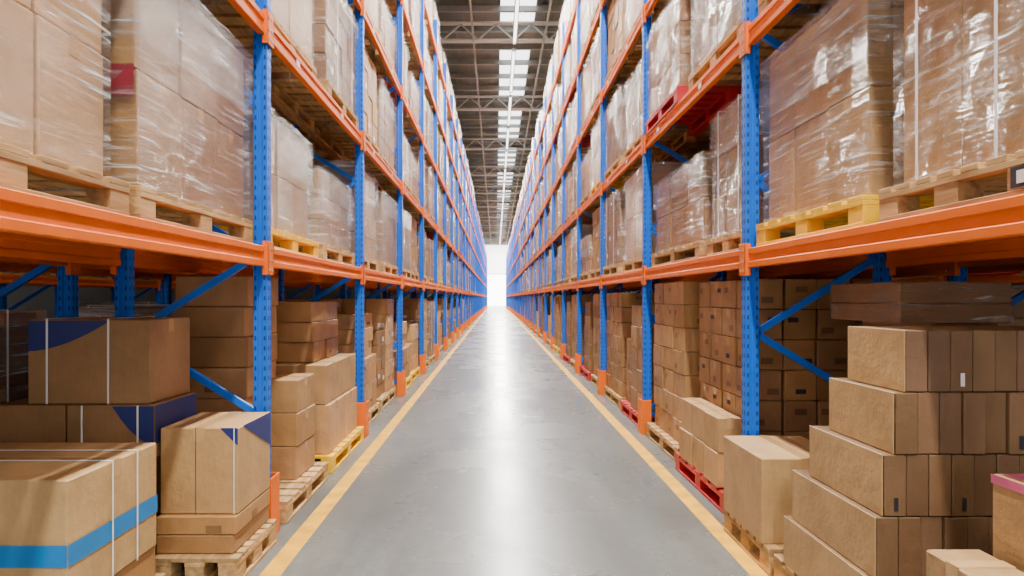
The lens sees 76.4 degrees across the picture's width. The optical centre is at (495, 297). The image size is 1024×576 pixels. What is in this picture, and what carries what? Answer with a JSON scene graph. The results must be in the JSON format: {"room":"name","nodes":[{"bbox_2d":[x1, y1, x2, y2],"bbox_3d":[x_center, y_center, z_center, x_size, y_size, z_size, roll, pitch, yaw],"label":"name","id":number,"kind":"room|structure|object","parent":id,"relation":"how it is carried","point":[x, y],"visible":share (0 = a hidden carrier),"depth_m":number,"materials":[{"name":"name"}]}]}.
{"room":"warehouse aisle","nodes":[
{"label":"warehouse aisle","id":0,"kind":"room"},
{"bbox_2d":[7,271,439,318],"bbox_3d":[-9.100,-4.070,47.500,0.200,11.000,113.000,0,0,0],"label":"wall","id":1,"kind":"structure","parent":0,"point":[45,300],"depth_m":14.25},
{"bbox_2d":[438,21,559,242],"bbox_3d":[0.000,-8.995,54.000,18.033,0.650,96.240,0,0,0],"label":"roof trusses","id":2,"kind":"object","parent":1,"relation":"attached to","point":[457,24],"visible":0.22,"depth_m":29.89,"materials":[{"name":"metal"}]},
{"bbox_2d":[469,0,552,242],"bbox_3d":[0.425,-8.600,51.500,2.410,0.060,103.000,0,0,0],"label":"pipes","id":3,"kind":"object","parent":2,"relation":"attached to","point":[470,4],"visible":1,"depth_m":25.97,"materials":[{"name":"metal"}]},
{"bbox_2d":[183,306,749,575],"bbox_3d":[0.000,1.530,53.500,18.000,0.200,125.000,0,0,0],"label":"floor","id":4,"kind":"structure","parent":0,"point":[502,465],"depth_m":4.80,"materials":[{"name":"concrete"}]},
{"bbox_2d":[0,443,164,575],"bbox_3d":[-2.022,1.042,2.625,0.957,0.776,0.850,0,0,0],"label":"carton","id":5,"kind":"object","parent":4,"relation":"on","point":[67,509],"visible":1,"depth_m":2.52,"materials":[{"name":"cardboard"}]},
{"bbox_2d":[0,271,175,317],"bbox_3d":[-6.810,-2.520,9.520,0.980,7.900,16.954,0,0,0],"label":"rack","id":6,"kind":"object","parent":4,"relation":"on","point":[5,279],"visible":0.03,"depth_m":9.94,"materials":[{"name":"metal"}]},
{"bbox_2d":[0,271,175,318],"bbox_3d":[-6.853,-0.705,9.514,1.042,4.267,16.625,0,0,0],"label":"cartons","id":7,"kind":"object","parent":6,"relation":"on","point":[39,314],"visible":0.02,"depth_m":11.05,"materials":[{"name":"cardboard"}]},
{"bbox_2d":[0,316,195,554],"bbox_3d":[-2.127,0.767,3.510,0.825,1.326,0.580,0,0,0],"label":"cartons","id":8,"kind":"object","parent":4,"relation":"on","point":[93,379],"visible":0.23,"depth_m":3.29,"materials":[{"name":"cardboard"}]},
{"bbox_2d":[155,412,276,575],"bbox_3d":[-1.496,1.044,3.510,0.432,0.772,0.580,0,0,0],"label":"cartons","id":9,"kind":"object","parent":4,"relation":"on","point":[213,519],"visible":0.98,"depth_m":3.30,"materials":[{"name":"cardboard"}]},
{"bbox_2d":[0,257,438,317],"bbox_3d":[-2.990,-2.520,16.520,0.980,7.900,30.954,0,0,0],"label":"rack","id":10,"kind":"object","parent":4,"relation":"on","point":[68,273],"visible":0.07,"depth_m":4.27,"materials":[{"name":"metal"}]},
{"bbox_2d":[0,298,412,403],"bbox_3d":[-3.104,-2.775,16.517,1.059,8.407,30.645,0,0,0],"label":"cartons","id":11,"kind":"object","parent":10,"relation":"on","point":[13,325],"visible":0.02,"depth_m":3.61,"materials":[{"name":"cardboard"}]},
{"bbox_2d":[0,0,487,533],"bbox_3d":[-1.820,-2.520,51.520,0.980,7.900,100.954,0,0,0],"label":"rack","id":12,"kind":"object","parent":4,"relation":"on","point":[32,226],"visible":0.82,"depth_m":4.31,"materials":[{"name":"metal"}]},
{"bbox_2d":[0,0,129,215],"bbox_3d":[-1.940,-0.866,1.930,1.020,1.110,1.220,0,0,0],"label":"cartons","id":13,"kind":"object","parent":12,"relation":"on","point":[51,61],"visible":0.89,"depth_m":2.21,"materials":[{"name":"cardboard"}]},
{"bbox_2d":[27,0,252,242],"bbox_3d":[-1.935,-0.866,3.200,1.044,1.110,1.239,0,0,0],"label":"cartons","id":14,"kind":"object","parent":12,"relation":"on","point":[173,85],"visible":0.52,"depth_m":2.94,"materials":[{"name":"cardboard"}]},
{"bbox_2d":[187,0,316,86],"bbox_3d":[-1.935,-2.271,4.608,1.015,1.160,1.215,0,0,0],"label":"cartons","id":15,"kind":"object","parent":12,"relation":"on","point":[292,18],"visible":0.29,"depth_m":4.60,"materials":[{"name":"cardboard"}]},
{"bbox_2d":[215,106,318,257],"bbox_3d":[-1.940,-0.776,4.650,1.020,0.930,1.200,0,0,0],"label":"cartons","id":16,"kind":"object","parent":12,"relation":"on","point":[289,152],"visible":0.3,"depth_m":4.59,"materials":[{"name":"cardboard"}]},
{"bbox_2d":[244,0,358,131],"bbox_3d":[-1.901,-2.249,6.040,1.014,1.116,1.215,0,0,0],"label":"cartons","id":17,"kind":"object","parent":12,"relation":"on","point":[333,50],"visible":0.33,"depth_m":5.84,"materials":[{"name":"cardboard"}]},
{"bbox_2d":[274,168,354,265],"bbox_3d":[-1.940,-0.706,6.000,1.020,0.790,1.216,0,0,0],"label":"cartons","id":18,"kind":"object","parent":12,"relation":"on","point":[328,200],"visible":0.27,"depth_m":5.76,"materials":[{"name":"cardboard"}]},
{"bbox_2d":[284,32,379,160],"bbox_3d":[-1.925,-2.250,7.419,1.000,1.117,1.200,0,0,0],"label":"cartons","id":19,"kind":"object","parent":12,"relation":"on","point":[330,137],"visible":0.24,"depth_m":7.42,"materials":[{"name":"cardboard"}]},
{"bbox_2d":[308,162,378,271],"bbox_3d":[-1.945,-0.876,7.398,1.015,1.130,1.214,0,0,0],"label":"cartons","id":20,"kind":"object","parent":12,"relation":"on","point":[370,231],"visible":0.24,"depth_m":7.31,"materials":[{"name":"cardboard"}]},
{"bbox_2d":[308,77,395,180],"bbox_3d":[-1.942,-2.256,8.818,1.015,1.130,1.214,0,0,0],"label":"cartons","id":21,"kind":"object","parent":12,"relation":"on","point":[385,106],"visible":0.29,"depth_m":8.62,"materials":[{"name":"cardboard"}]},
{"bbox_2d":[374,192,397,275],"bbox_3d":[-1.920,-0.841,8.846,1.016,1.060,1.216,0,0,0],"label":"cartons","id":22,"kind":"object","parent":12,"relation":"on","point":[385,210],"visible":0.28,"depth_m":8.58,"materials":[{"name":"cardboard"}]},
{"bbox_2d":[342,0,486,393],"bbox_3d":[-1.925,-2.784,51.515,1.065,8.426,100.658,0,0,0],"label":"cartons","id":23,"kind":"object","parent":12,"relation":"on","point":[378,11],"visible":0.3,"depth_m":13.07,"materials":[{"name":"cardboard"}]},
{"bbox_2d":[173,276,327,522],"bbox_3d":[-1.885,0.641,4.620,1.130,1.577,1.000,0,0,0],"label":"cartons","id":24,"kind":"object","parent":4,"relation":"on","point":[221,318],"visible":0.42,"depth_m":4.36,"materials":[{"name":"cardboard"}]},
{"bbox_2d":[271,301,363,472],"bbox_3d":[-1.865,0.731,5.925,1.070,1.397,1.250,0,0,0],"label":"cartons","id":25,"kind":"object","parent":4,"relation":"on","point":[307,331],"visible":0.48,"depth_m":5.52,"materials":[{"name":"cardboard"}]},
{"bbox_2d":[319,299,395,410],"bbox_3d":[-1.949,0.720,8.839,1.000,1.417,1.200,0,0,0],"label":"cartons","id":26,"kind":"object","parent":4,"relation":"on","point":[381,310],"visible":0.23,"depth_m":8.90,"materials":[{"name":"cardboard"}]},
{"bbox_2d":[336,313,379,423],"bbox_3d":[-1.931,0.805,7.431,1.000,1.247,1.200,0,0,0],"label":"cartons","id":27,"kind":"object","parent":4,"relation":"on","point":[346,321],"visible":0.12,"depth_m":7.43,"materials":[{"name":"cardboard"}]},
{"bbox_2d":[259,307,488,575],"bbox_3d":[-1.165,1.429,46.500,0.110,0.001,111.000,0,0,0],"label":"floor line","id":28,"kind":"object","parent":4,"relation":"on","point":[276,567],"depth_m":4.73,"materials":[{"name":"yellow paint"}]},
{"bbox_2d":[604,293,657,408],"bbox_3d":[2.091,0.680,8.995,1.000,1.497,1.200,0,0,0],"label":"cartons","id":29,"kind":"object","parent":4,"relation":"on","point":[619,309],"visible":0.28,"depth_m":8.65,"materials":[{"name":"cardboard"}]},
{"bbox_2d":[507,310,767,575],"bbox_3d":[1.365,1.429,46.500,0.110,0.001,111.000,0,0,0],"label":"floor line","id":30,"kind":"object","parent":4,"relation":"on","point":[697,509],"depth_m":4.85,"materials":[{"name":"yellow paint"}]},
{"bbox_2d":[620,305,654,425],"bbox_3d":[2.072,0.755,7.619,1.000,1.347,1.200,0,0,0],"label":"cartons","id":31,"kind":"object","parent":4,"relation":"on","point":[629,407],"visible":0.23,"depth_m":7.49,"materials":[{"name":"cardboard"}]},
{"bbox_2d":[646,281,716,460],"bbox_3d":[2.080,0.641,6.165,1.040,1.577,1.170,0,0,0],"label":"cartons","id":32,"kind":"object","parent":4,"relation":"on","point":[676,348],"visible":0.34,"depth_m":5.92,"materials":[{"name":"cardboard"}]},
{"bbox_2d":[506,0,1023,435],"bbox_3d":[2.010,-2.520,51.690,0.980,7.900,100.954,0,0,0],"label":"rack","id":33,"kind":"object","parent":4,"relation":"on","point":[992,229],"visible":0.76,"depth_m":4.37,"materials":[{"name":"metal"}]},
{"bbox_2d":[507,0,672,386],"bbox_3d":[2.085,-2.784,51.686,1.065,8.426,100.658,0,0,0],"label":"cartons","id":34,"kind":"object","parent":33,"relation":"on","point":[622,15],"visible":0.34,"depth_m":13.11,"materials":[{"name":"cardboard"}]},
{"bbox_2d":[603,188,625,276],"bbox_3d":[2.080,-0.869,9.019,1.014,1.116,1.215,0,0,0],"label":"cartons","id":35,"kind":"object","parent":33,"relation":"on","point":[615,207],"visible":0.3,"depth_m":8.73,"materials":[{"name":"cardboard"}]},
{"bbox_2d":[604,86,694,180],"bbox_3d":[2.090,-2.221,8.970,1.016,1.060,1.216,0,0,0],"label":"cartons","id":36,"kind":"object","parent":33,"relation":"on","point":[616,114],"visible":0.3,"depth_m":8.73,"materials":[{"name":"cardboard"}]},
{"bbox_2d":[623,163,690,272],"bbox_3d":[2.093,-0.891,7.579,1.015,1.160,1.215,0,0,0],"label":"cartons","id":37,"kind":"object","parent":33,"relation":"on","point":[661,172],"visible":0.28,"depth_m":7.41,"materials":[{"name":"cardboard"}]},
{"bbox_2d":[623,60,715,162],"bbox_3d":[2.107,-2.174,7.615,1.016,0.966,1.216,0,0,0],"label":"cartons","id":38,"kind":"object","parent":33,"relation":"on","point":[677,139],"visible":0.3,"depth_m":7.56,"materials":[{"name":"cardboard"}]},
{"bbox_2d":[651,153,717,266],"bbox_3d":[2.110,-0.736,5.910,1.020,0.850,1.595,0,0,0],"label":"cartons","id":39,"kind":"object","parent":33,"relation":"on","point":[685,207],"visible":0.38,"depth_m":5.66,"materials":[{"name":"cardboard"}]},
{"bbox_2d":[645,0,769,135],"bbox_3d":[2.060,-2.196,6.197,1.015,1.010,1.215,0,0,0],"label":"cartons","id":40,"kind":"object","parent":33,"relation":"on","point":[671,59],"visible":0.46,"depth_m":5.94,"materials":[{"name":"cardboard"}]},
{"bbox_2d":[707,90,795,255],"bbox_3d":[2.120,-0.844,4.600,1.000,1.066,0.815,0,0,0],"label":"cartons","id":41,"kind":"object","parent":33,"relation":"on","point":[728,203],"visible":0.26,"depth_m":4.57,"materials":[{"name":"cardboard"}]},
{"bbox_2d":[688,0,831,89],"bbox_3d":[2.095,-2.221,4.797,1.016,1.060,1.216,0,0,0],"label":"cartons","id":42,"kind":"object","parent":33,"relation":"on","point":[717,23],"visible":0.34,"depth_m":4.75,"materials":[{"name":"cardboard"}]},
{"bbox_2d":[758,0,840,14],"bbox_3d":[2.110,-2.086,3.396,1.015,0.790,1.216,0,0,0],"label":"cartons","id":43,"kind":"object","parent":33,"relation":"on","point":[762,4],"visible":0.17,"depth_m":3.97,"materials":[{"name":"cardboard"}]},
{"bbox_2d":[756,0,988,246],"bbox_3d":[2.110,-0.876,3.420,1.020,1.130,1.176,0,0,0],"label":"cartons","id":44,"kind":"object","parent":33,"relation":"on","point":[837,114],"visible":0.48,"depth_m":3.13,"materials":[{"name":"cardboard"}]},
{"bbox_2d":[879,0,1023,221],"bbox_3d":[2.108,-0.869,2.320,1.023,1.116,0.804,0,0,0],"label":"cartons","id":45,"kind":"object","parent":33,"relation":"on","point":[963,80],"visible":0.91,"depth_m":2.31,"materials":[{"name":"cardboard"}]},
{"bbox_2d":[724,435,808,575],"bbox_3d":[1.795,1.134,3.670,0.810,0.592,0.660,0,0,0],"label":"carton","id":46,"kind":"object","parent":4,"relation":"on","point":[758,469],"visible":0.41,"depth_m":3.52,"materials":[{"name":"cardboard"}]},
{"bbox_2d":[675,279,872,514],"bbox_3d":[2.046,0.651,4.850,1.107,1.557,1.200,0,0,0],"label":"cartons","id":47,"kind":"object","parent":4,"relation":"on","point":[792,398],"visible":0.48,"depth_m":4.33,"materials":[{"name":"cardboard"}]},
{"bbox_2d":[559,257,1023,306],"bbox_3d":[3.310,-2.520,16.690,0.980,7.900,30.954,0,0,0],"label":"rack","id":48,"kind":"object","parent":4,"relation":"on","point":[958,271],"visible":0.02,"depth_m":4.73,"materials":[{"name":"orange metal"}]},
{"bbox_2d":[975,288,1023,325],"bbox_3d":[3.325,-2.775,16.687,1.049,8.407,30.653,0,0,0],"label":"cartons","id":49,"kind":"object","parent":48,"relation":"on","point":[1017,311],"visible":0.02,"depth_m":4.33,"materials":[{"name":"cardboard"}]},
{"bbox_2d":[774,326,1023,575],"bbox_3d":[2.010,0.776,2.840,1.220,1.308,0.880,0,0,0],"label":"cartons","id":50,"kind":"object","parent":4,"relation":"on","point":[921,421],"visible":0.88,"depth_m":2.44,"materials":[{"name":"cardboard"}]},
{"bbox_2d":[831,282,1010,325],"bbox_3d":[2.335,0.672,3.641,0.606,1.515,0.718,0,0,0],"label":"stack","id":51,"kind":"object","parent":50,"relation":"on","point":[896,303],"visible":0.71,"depth_m":3.30,"materials":[{"name":"cardboard"}]},
{"bbox_2d":[892,272,1023,284],"bbox_3d":[7.110,-2.520,9.690,0.980,7.900,16.954,0,0,0],"label":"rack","id":52,"kind":"object","parent":4,"relation":"on","point":[1015,279],"visible":0.02,"depth_m":8.93,"materials":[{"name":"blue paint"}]},
{"bbox_2d":[892,271,1022,279],"bbox_3d":[7.153,-0.705,9.681,1.050,4.267,16.642,0,0,0],"label":"cartons","id":53,"kind":"object","parent":52,"relation":"on","point":[1020,271],"visible":0.02,"depth_m":9.03,"materials":[{"name":"cardboard"}]},
{"bbox_2d":[926,474,1023,575],"bbox_3d":[1.800,1.004,1.910,0.800,0.853,0.620,0,0,0],"label":"cartons","id":54,"kind":"object","parent":4,"relation":"on","point":[1007,559],"visible":1,"depth_m":2.07,"materials":[{"name":"cardboard"}]},
{"bbox_2d":[442,239,551,297],"bbox_3d":[0.000,-4.070,104.100,18.000,11.000,0.200,0,0,0],"label":"wall","id":55,"kind":"structure","parent":0,"point":[488,240],"depth_m":104.01,"materials":[{"name":"white paint"}]},
{"bbox_2d":[487,274,487,304],"bbox_3d":[0.100,-1.220,103.968,3.100,5.300,0.055,0,0,0],"label":"door","id":56,"kind":"structure","parent":55,"relation":"in","point":[487,274],"depth_m":103.93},
{"bbox_2d":[485,245,507,273],"bbox_3d":[0.175,-6.190,103.977,6.350,4.560,0.035,0,0,0],"label":"window","id":57,"kind":"structure","parent":55,"relation":"in","point":[496,254],"depth_m":103.96,"materials":[{"name":"white"}]},
{"bbox_2d":[432,0,564,196],"bbox_3d":[0.000,-9.575,47.500,18.000,0.090,113.000,0,0,0],"label":"ceiling","id":58,"kind":"structure","parent":0,"point":[449,54],"depth_m":27.11,"materials":[{"name":"grey metal"}]},
{"bbox_2d":[435,5,563,238],"bbox_3d":[0.000,-9.428,48.400,18.000,0.195,108.900,0,0,0],"label":"roof purlins","id":59,"kind":"structure","parent":58,"relation":"attached to","point":[439,8],"depth_m":30.75,"materials":[{"name":"metal"}]},
{"bbox_2d":[504,149,507,166],"bbox_3d":[0.600,-8.890,39.000,0.140,1.240,4.600,0,0,0],"label":"strip light","id":60,"kind":"object","parent":59,"relation":"hanging from","point":[506,150],"visible":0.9,"depth_m":38.31,"materials":[{"name":"metal"}]},
{"bbox_2d":[507,93,511,125],"bbox_3d":[0.600,-8.890,29.000,0.140,1.240,4.600,0,0,0],"label":"strip light","id":61,"kind":"object","parent":59,"relation":"hanging from","point":[510,95],"visible":0.85,"depth_m":28.52,"materials":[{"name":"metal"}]},
{"bbox_2d":[506,127,509,148],"bbox_3d":[0.600,-8.890,34.000,0.140,1.240,4.600,0,0,0],"label":"strip light","id":62,"kind":"object","parent":58,"relation":"hanging from","point":[508,128],"visible":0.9,"depth_m":33.55,"materials":[{"name":"metal"}]},
{"bbox_2d":[509,20,515,92],"bbox_3d":[0.600,-8.890,24.000,0.140,1.240,4.600,0,0,0],"label":"strip light","id":63,"kind":"object","parent":58,"relation":"hanging from","point":[513,54],"visible":0.96,"depth_m":23.53,"materials":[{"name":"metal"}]},
{"bbox_2d":[512,0,519,44],"bbox_3d":[0.600,-8.890,19.000,0.140,1.240,4.600,0,0,0],"label":"strip light","id":64,"kind":"object","parent":58,"relation":"hanging from","point":[516,2],"visible":1,"depth_m":19.58,"materials":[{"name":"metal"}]},
{"bbox_2d":[497,0,536,208],"bbox_3d":[0.725,-9.522,55.750,1.150,0.014,93.500,0,0,0],"label":"skylight panels","id":65,"kind":"object","parent":58,"relation":"attached to","point":[504,54],"visible":0.38,"depth_m":27.07,"materials":[{"name":"white"}]},
{"bbox_2d":[557,271,1023,295],"bbox_3d":[9.100,-4.070,47.500,0.200,11.000,113.000,0,0,0],"label":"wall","id":66,"kind":"structure","parent":0,"point":[1012,286],"depth_m":11.30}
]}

